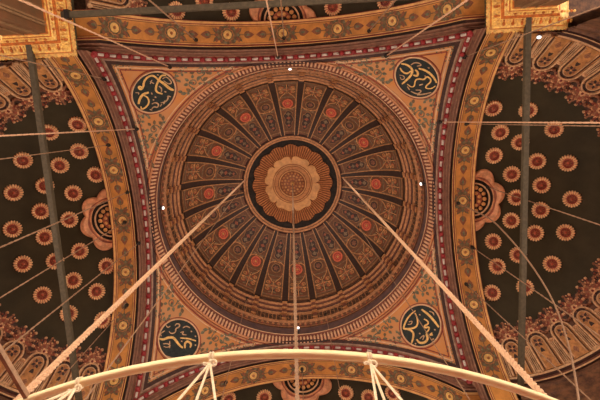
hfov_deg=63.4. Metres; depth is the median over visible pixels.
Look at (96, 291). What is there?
rosette
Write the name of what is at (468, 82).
arch
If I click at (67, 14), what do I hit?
rod
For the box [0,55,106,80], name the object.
chain
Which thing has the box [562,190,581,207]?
rosette
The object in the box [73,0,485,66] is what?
arch
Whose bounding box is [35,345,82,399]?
niche
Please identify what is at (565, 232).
rosette
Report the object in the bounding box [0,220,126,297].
chain
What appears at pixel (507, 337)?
niche
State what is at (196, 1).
rosette
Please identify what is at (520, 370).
rope
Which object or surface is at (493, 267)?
rosette
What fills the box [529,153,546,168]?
rosette
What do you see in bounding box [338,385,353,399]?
rosette
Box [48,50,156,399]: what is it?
arch
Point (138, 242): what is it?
chain
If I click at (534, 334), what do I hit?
niche
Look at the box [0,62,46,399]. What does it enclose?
crown molding
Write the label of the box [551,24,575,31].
wall
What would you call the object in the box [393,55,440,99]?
roundel
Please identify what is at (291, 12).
shell ornament
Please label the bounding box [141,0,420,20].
dome
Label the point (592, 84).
flower
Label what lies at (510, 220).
rosette
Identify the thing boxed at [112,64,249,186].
pendentive
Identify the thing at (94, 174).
rosette
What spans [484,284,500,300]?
rosette
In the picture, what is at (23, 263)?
rosette
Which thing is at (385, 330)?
pendentive
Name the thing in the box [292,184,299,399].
hanging chain
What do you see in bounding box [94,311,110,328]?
rosette
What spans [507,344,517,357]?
flower
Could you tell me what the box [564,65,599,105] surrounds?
niche
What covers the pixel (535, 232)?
rosette
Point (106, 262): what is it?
rosette
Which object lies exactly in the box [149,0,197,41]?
chain
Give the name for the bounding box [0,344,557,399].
hoop
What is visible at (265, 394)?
rosette
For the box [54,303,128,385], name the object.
chain
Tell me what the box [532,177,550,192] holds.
rosette
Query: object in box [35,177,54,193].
rosette
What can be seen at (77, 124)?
rosette
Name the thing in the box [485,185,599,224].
chain
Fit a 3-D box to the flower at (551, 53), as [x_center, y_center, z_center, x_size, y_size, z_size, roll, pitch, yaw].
[14.893,-8.682,28.825,0.750,1.534,1.169,13,-81,-3]
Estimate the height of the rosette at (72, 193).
0.510 m
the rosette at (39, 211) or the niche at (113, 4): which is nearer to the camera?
the niche at (113, 4)
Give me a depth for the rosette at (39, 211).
33.85 m
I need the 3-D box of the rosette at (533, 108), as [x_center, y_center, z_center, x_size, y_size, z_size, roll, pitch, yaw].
[15.166,-5.974,32.306,1.218,0.827,1.095,14,-81,-3]
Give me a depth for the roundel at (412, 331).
34.93 m
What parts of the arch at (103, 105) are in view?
mauve moulding, bead moulding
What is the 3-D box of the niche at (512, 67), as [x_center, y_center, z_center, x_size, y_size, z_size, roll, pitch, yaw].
[13.085,-8.577,29.229,2.132,3.012,2.501,3,-81,-1]
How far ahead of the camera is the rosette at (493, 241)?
35.25 m
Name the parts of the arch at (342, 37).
mauve moulding, bead moulding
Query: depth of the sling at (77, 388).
3.02 m
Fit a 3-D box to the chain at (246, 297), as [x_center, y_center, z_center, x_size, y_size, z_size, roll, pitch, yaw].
[-4.314,11.602,24.118,0.260,37.632,0.247,-3,-81,-1]
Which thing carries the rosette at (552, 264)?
hanging from the dome at (576, 255)
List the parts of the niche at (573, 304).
arch frame, panel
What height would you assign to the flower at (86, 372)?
1.534 m
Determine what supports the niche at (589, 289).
on the crown molding at (593, 356)
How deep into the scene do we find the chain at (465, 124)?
23.17 m
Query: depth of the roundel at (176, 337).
34.85 m
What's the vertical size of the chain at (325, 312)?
35.883 m
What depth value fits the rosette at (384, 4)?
31.11 m
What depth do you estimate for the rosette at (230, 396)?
35.93 m
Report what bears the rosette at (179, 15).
hanging from the dome at (347, 8)
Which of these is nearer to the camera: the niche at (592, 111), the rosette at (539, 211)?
the niche at (592, 111)
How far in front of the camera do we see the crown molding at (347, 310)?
38.99 m
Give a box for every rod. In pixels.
[25,44,82,399]
[60,0,399,19]
[517,17,531,397]
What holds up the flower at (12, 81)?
on the niche at (13, 81)
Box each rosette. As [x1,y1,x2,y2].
[2,220,22,237]
[3,184,23,200]
[12,152,32,168]
[13,255,32,272]
[31,203,48,219]
[33,286,51,303]
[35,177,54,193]
[35,229,52,245]
[45,124,58,139]
[45,253,63,269]
[50,157,69,172]
[59,305,77,320]
[60,211,78,227]
[64,185,82,200]
[66,272,82,288]
[68,116,86,131]
[70,143,88,158]
[71,243,88,258]
[87,166,102,182]
[88,283,105,299]
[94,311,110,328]
[98,258,113,273]
[168,1,184,19]
[195,0,212,3]
[220,392,235,399]
[222,2,239,20]
[256,389,271,399]
[324,4,341,15]
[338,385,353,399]
[361,389,374,399]
[377,1,393,8]
[385,386,400,399]
[484,100,502,115]
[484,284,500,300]
[485,147,502,163]
[485,233,501,249]
[488,258,505,274]
[491,125,508,139]
[502,212,519,228]
[503,166,520,181]
[507,189,520,205]
[509,247,519,262]
[511,134,529,149]
[516,280,534,295]
[518,102,537,117]
[527,225,543,240]
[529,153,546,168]
[531,202,549,217]
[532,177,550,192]
[543,255,561,272]
[544,121,563,137]
[556,224,574,240]
[558,155,577,171]
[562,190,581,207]
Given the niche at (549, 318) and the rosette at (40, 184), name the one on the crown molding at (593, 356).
the niche at (549, 318)
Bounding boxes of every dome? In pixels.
[0,98,113,352]
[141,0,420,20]
[180,80,404,302]
[211,379,427,399]
[475,75,599,329]
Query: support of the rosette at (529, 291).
hanging from the dome at (576, 255)
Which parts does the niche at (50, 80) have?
panel, arch frame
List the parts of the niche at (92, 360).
panel, arch frame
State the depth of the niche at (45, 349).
31.99 m
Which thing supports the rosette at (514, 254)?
hanging from the dome at (576, 255)
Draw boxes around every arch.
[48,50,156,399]
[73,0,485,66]
[137,339,480,399]
[432,27,518,399]
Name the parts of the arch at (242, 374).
mauve moulding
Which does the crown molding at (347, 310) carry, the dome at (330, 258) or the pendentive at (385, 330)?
the dome at (330, 258)
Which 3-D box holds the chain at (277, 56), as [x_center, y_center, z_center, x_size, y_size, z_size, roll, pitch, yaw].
[-1.227,-7.302,17.895,0.260,31.285,0.247,-3,-81,-1]
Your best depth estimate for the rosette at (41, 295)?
33.79 m
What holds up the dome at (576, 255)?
on the wall at (592, 306)
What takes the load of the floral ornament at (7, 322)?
on the crown molding at (8, 392)
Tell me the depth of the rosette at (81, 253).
34.87 m
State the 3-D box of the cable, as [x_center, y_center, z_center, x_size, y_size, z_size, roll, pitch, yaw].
[8.629,6.669,21.132,10.277,29.322,2.441,-42,-82,5]
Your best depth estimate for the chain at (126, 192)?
24.03 m
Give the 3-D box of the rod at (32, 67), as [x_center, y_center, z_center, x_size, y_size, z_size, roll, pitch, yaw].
[-14.051,2.606,28.151,0.480,0.480,24.000,-3,-81,-1]
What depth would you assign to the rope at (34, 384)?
11.56 m
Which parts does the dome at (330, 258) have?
panel, frame, panel, frame, panel, frame, frame, panel, panel, frame, panel, frame, panel, frame, panel, frame, frame, panel, panel, frame, panel, frame, panel, frame, panel, frame, panel, frame, frame, panel, panel, frame, frame, panel, frame, panel, frame, panel, panel, frame, frame, panel, panel, frame, panel, frame, panel, frame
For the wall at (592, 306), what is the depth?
31.20 m
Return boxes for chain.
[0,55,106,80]
[0,127,138,136]
[0,143,110,159]
[0,190,129,247]
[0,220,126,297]
[5,241,140,350]
[18,0,171,68]
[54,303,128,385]
[84,188,241,399]
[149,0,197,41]
[221,297,247,399]
[265,0,279,58]
[280,0,285,39]
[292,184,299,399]
[300,367,303,399]
[325,312,341,399]
[358,226,469,399]
[367,0,395,32]
[384,0,467,57]
[438,120,599,123]
[462,6,599,58]
[464,123,599,126]
[464,282,590,399]
[470,245,599,336]
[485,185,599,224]
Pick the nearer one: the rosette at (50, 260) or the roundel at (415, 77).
the roundel at (415, 77)
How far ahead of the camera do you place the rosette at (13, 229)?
33.25 m
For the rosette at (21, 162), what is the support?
hanging from the dome at (20, 302)
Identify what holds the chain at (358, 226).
hanging from the dome at (330, 258)
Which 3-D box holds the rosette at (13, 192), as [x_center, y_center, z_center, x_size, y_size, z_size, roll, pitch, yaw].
[-19.399,-0.501,32.890,1.116,0.783,1.217,13,-81,-3]
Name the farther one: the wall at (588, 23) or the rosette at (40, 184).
the rosette at (40, 184)
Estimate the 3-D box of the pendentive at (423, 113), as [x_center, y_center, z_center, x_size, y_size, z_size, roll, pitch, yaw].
[6.925,-7.058,31.512,14.764,5.495,7.396,41,-84,-7]
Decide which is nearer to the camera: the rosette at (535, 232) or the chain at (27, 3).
the chain at (27, 3)
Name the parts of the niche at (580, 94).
arch frame, panel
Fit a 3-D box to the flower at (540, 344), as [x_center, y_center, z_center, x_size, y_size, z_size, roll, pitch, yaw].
[15.934,9.878,31.851,0.750,1.534,1.169,-20,-81,2]
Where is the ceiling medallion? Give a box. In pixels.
[241,134,342,234]
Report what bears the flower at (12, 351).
on the niche at (15, 353)
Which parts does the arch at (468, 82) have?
bead moulding, mauve moulding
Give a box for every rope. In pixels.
[13,180,244,399]
[343,178,546,394]
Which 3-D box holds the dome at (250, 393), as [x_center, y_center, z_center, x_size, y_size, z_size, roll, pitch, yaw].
[0.492,18.125,36.276,17.366,3.508,8.683,-3,-81,-1]
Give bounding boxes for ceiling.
[73,0,550,51]
[569,0,599,16]
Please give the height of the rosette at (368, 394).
0.675 m
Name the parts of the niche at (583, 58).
arch frame, panel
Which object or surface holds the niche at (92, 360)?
on the crown molding at (8, 392)
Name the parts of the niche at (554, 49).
panel, arch frame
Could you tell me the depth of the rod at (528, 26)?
28.04 m
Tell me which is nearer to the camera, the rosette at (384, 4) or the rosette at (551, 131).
the rosette at (384, 4)
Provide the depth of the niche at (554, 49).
28.95 m
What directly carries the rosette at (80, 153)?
hanging from the dome at (20, 302)
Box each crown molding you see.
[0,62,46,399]
[147,60,436,345]
[509,29,599,385]
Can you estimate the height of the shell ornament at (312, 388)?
0.430 m
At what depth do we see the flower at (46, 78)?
28.66 m
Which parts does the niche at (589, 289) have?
arch frame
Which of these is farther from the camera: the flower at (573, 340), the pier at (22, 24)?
the flower at (573, 340)
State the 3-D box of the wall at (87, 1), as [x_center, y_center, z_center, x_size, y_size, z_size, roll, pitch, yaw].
[-1.433,-16.707,27.503,21.519,2.659,10.759,-3,-81,-1]
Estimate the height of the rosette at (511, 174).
0.507 m
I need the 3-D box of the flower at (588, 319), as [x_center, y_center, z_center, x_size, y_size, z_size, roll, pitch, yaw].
[19.028,8.093,31.619,0.750,1.534,1.169,-40,-82,5]
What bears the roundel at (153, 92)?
attached to the pendentive at (190, 81)
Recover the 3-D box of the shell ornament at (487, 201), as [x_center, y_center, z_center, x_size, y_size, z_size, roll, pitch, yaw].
[13.704,-0.001,35.088,2.221,0.430,4.521,-3,-81,-1]
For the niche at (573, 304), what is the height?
3.012 m
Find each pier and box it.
[0,0,78,60]
[484,0,575,33]
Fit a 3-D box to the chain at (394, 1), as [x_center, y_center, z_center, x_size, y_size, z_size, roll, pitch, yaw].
[4.760,-8.634,17.010,0.260,29.750,0.247,-3,-81,-1]
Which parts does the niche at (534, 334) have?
panel, arch frame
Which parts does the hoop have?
bracket arm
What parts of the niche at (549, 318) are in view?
panel, arch frame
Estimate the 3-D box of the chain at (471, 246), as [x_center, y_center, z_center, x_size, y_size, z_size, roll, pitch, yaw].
[12.671,5.831,19.948,0.260,30.638,0.247,-3,-81,-1]
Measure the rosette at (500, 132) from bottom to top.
0.671 m
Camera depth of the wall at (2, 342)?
31.79 m
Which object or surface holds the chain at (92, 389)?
hanging from the ceiling medallion
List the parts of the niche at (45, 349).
arch frame, panel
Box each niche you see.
[0,62,48,111]
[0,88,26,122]
[0,118,6,134]
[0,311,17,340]
[0,325,38,383]
[3,337,60,393]
[14,58,72,104]
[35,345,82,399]
[65,346,106,399]
[87,0,147,15]
[493,322,539,377]
[496,32,548,80]
[516,316,568,372]
[520,33,579,83]
[537,306,596,362]
[543,43,599,92]
[557,293,599,347]
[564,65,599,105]
[575,276,599,312]
[582,96,599,121]
[590,258,599,281]
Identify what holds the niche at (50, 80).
attached to the wall at (2, 342)
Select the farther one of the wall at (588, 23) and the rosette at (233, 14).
the rosette at (233, 14)
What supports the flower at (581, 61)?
on the niche at (583, 58)
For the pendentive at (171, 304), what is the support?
attached to the arch at (103, 105)
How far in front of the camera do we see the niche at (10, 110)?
29.89 m
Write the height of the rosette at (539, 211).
0.637 m
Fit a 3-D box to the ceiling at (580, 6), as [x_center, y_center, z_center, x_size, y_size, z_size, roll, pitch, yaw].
[18.364,-18.820,26.430,16.250,0.270,16.800,-3,-81,-1]
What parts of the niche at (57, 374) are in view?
arch frame, panel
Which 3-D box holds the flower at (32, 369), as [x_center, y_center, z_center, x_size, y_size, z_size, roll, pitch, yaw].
[-17.415,11.137,31.448,0.750,1.534,1.169,23,-82,-5]
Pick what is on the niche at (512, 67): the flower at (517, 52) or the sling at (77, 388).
the flower at (517, 52)
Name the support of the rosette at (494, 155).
hanging from the dome at (576, 255)
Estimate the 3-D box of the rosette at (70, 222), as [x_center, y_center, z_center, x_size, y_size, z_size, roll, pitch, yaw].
[-16.444,1.398,34.633,1.201,0.484,1.210,11,-81,-3]
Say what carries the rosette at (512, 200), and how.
hanging from the dome at (576, 255)
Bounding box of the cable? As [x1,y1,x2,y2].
[456,201,579,399]
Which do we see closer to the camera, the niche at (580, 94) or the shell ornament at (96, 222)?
the niche at (580, 94)
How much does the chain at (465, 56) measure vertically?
26.825 m
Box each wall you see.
[0,58,105,398]
[85,0,109,9]
[496,31,599,374]
[516,8,599,399]
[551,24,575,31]
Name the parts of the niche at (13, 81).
panel, arch frame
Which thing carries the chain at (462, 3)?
hanging from the pendentive at (423, 113)
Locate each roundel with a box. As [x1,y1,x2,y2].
[129,69,177,114]
[156,317,200,358]
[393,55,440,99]
[399,303,442,348]
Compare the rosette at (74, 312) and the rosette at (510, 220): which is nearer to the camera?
the rosette at (74, 312)
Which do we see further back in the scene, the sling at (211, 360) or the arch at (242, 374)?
the arch at (242, 374)
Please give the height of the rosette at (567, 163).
0.789 m
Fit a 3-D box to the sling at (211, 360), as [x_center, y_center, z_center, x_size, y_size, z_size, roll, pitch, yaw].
[-0.574,1.089,2.963,0.237,0.625,0.083,-3,-81,-1]
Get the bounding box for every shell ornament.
[80,189,112,250]
[249,0,315,20]
[273,379,331,399]
[475,169,504,230]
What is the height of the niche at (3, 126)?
3.012 m
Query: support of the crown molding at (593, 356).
attached to the wall at (588, 23)
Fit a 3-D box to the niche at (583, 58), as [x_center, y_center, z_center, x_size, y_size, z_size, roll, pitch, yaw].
[16.419,-7.807,29.415,2.132,3.012,2.501,23,-82,-5]
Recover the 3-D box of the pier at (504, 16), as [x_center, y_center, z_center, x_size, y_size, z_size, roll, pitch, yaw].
[12.748,-9.537,12.375,4.680,30.220,5.079,-3,-81,-1]
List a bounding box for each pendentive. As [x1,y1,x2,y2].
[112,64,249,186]
[148,247,267,382]
[317,46,454,167]
[331,231,455,363]
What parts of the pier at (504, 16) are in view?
shaft moulding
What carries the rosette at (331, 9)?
hanging from the dome at (347, 8)
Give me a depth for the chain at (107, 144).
25.31 m
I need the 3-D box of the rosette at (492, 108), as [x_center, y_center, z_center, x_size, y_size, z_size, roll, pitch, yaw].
[12.905,-6.140,32.470,1.218,0.796,1.110,10,-81,-3]
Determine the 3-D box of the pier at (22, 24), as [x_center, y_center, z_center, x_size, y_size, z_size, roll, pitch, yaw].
[-14.428,-7.974,12.134,4.680,30.220,5.079,-3,-81,-1]
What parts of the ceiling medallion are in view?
ring moulding, filigree plate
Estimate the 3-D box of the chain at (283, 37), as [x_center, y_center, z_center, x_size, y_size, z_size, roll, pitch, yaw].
[-0.805,-8.491,17.610,0.260,31.088,0.247,-3,-81,-1]
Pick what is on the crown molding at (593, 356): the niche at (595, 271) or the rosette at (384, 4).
the niche at (595, 271)
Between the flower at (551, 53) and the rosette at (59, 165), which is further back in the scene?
the rosette at (59, 165)
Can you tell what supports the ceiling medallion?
attached to the dome at (330, 258)
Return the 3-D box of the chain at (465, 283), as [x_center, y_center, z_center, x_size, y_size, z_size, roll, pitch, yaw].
[12.039,8.325,19.858,0.260,29.687,0.247,-3,-81,-1]
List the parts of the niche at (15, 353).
panel, arch frame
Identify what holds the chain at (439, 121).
hanging from the arch at (468, 82)
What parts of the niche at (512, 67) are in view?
arch frame, panel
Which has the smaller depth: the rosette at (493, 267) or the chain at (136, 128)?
the chain at (136, 128)
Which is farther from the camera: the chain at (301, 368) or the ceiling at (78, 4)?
the ceiling at (78, 4)
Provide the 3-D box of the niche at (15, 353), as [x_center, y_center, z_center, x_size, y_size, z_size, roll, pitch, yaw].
[-18.755,9.869,31.638,2.132,3.012,2.501,34,-83,-6]
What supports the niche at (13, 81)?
on the crown molding at (8, 392)
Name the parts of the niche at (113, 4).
panel, arch frame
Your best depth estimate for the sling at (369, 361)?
2.96 m
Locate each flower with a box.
[3,73,27,93]
[7,347,17,356]
[22,359,41,384]
[37,65,55,86]
[50,367,67,383]
[82,369,93,396]
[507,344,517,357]
[511,45,522,59]
[533,338,551,363]
[539,42,560,64]
[557,328,578,351]
[565,53,590,73]
[580,313,599,333]
[588,80,599,88]
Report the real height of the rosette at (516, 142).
0.667 m
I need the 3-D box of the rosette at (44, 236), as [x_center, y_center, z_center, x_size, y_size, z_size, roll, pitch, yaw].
[-17.998,2.618,34.270,1.168,0.634,1.214,-21,-81,2]
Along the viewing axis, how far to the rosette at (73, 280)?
34.59 m
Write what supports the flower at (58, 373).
on the niche at (57, 374)
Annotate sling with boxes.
[47,377,83,399]
[177,351,216,399]
[364,352,402,399]
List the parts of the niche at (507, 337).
panel, arch frame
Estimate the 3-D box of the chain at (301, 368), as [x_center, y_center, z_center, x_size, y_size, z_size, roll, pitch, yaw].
[0.429,15.232,21.432,0.260,31.002,0.247,-3,-81,-1]
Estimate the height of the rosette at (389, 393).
0.804 m
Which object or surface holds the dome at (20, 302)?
on the wall at (2, 342)
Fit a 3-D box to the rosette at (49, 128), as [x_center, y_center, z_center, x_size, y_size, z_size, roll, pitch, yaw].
[-16.469,-4.449,31.870,1.219,0.840,1.088,-18,-81,2]
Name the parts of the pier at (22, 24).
shaft moulding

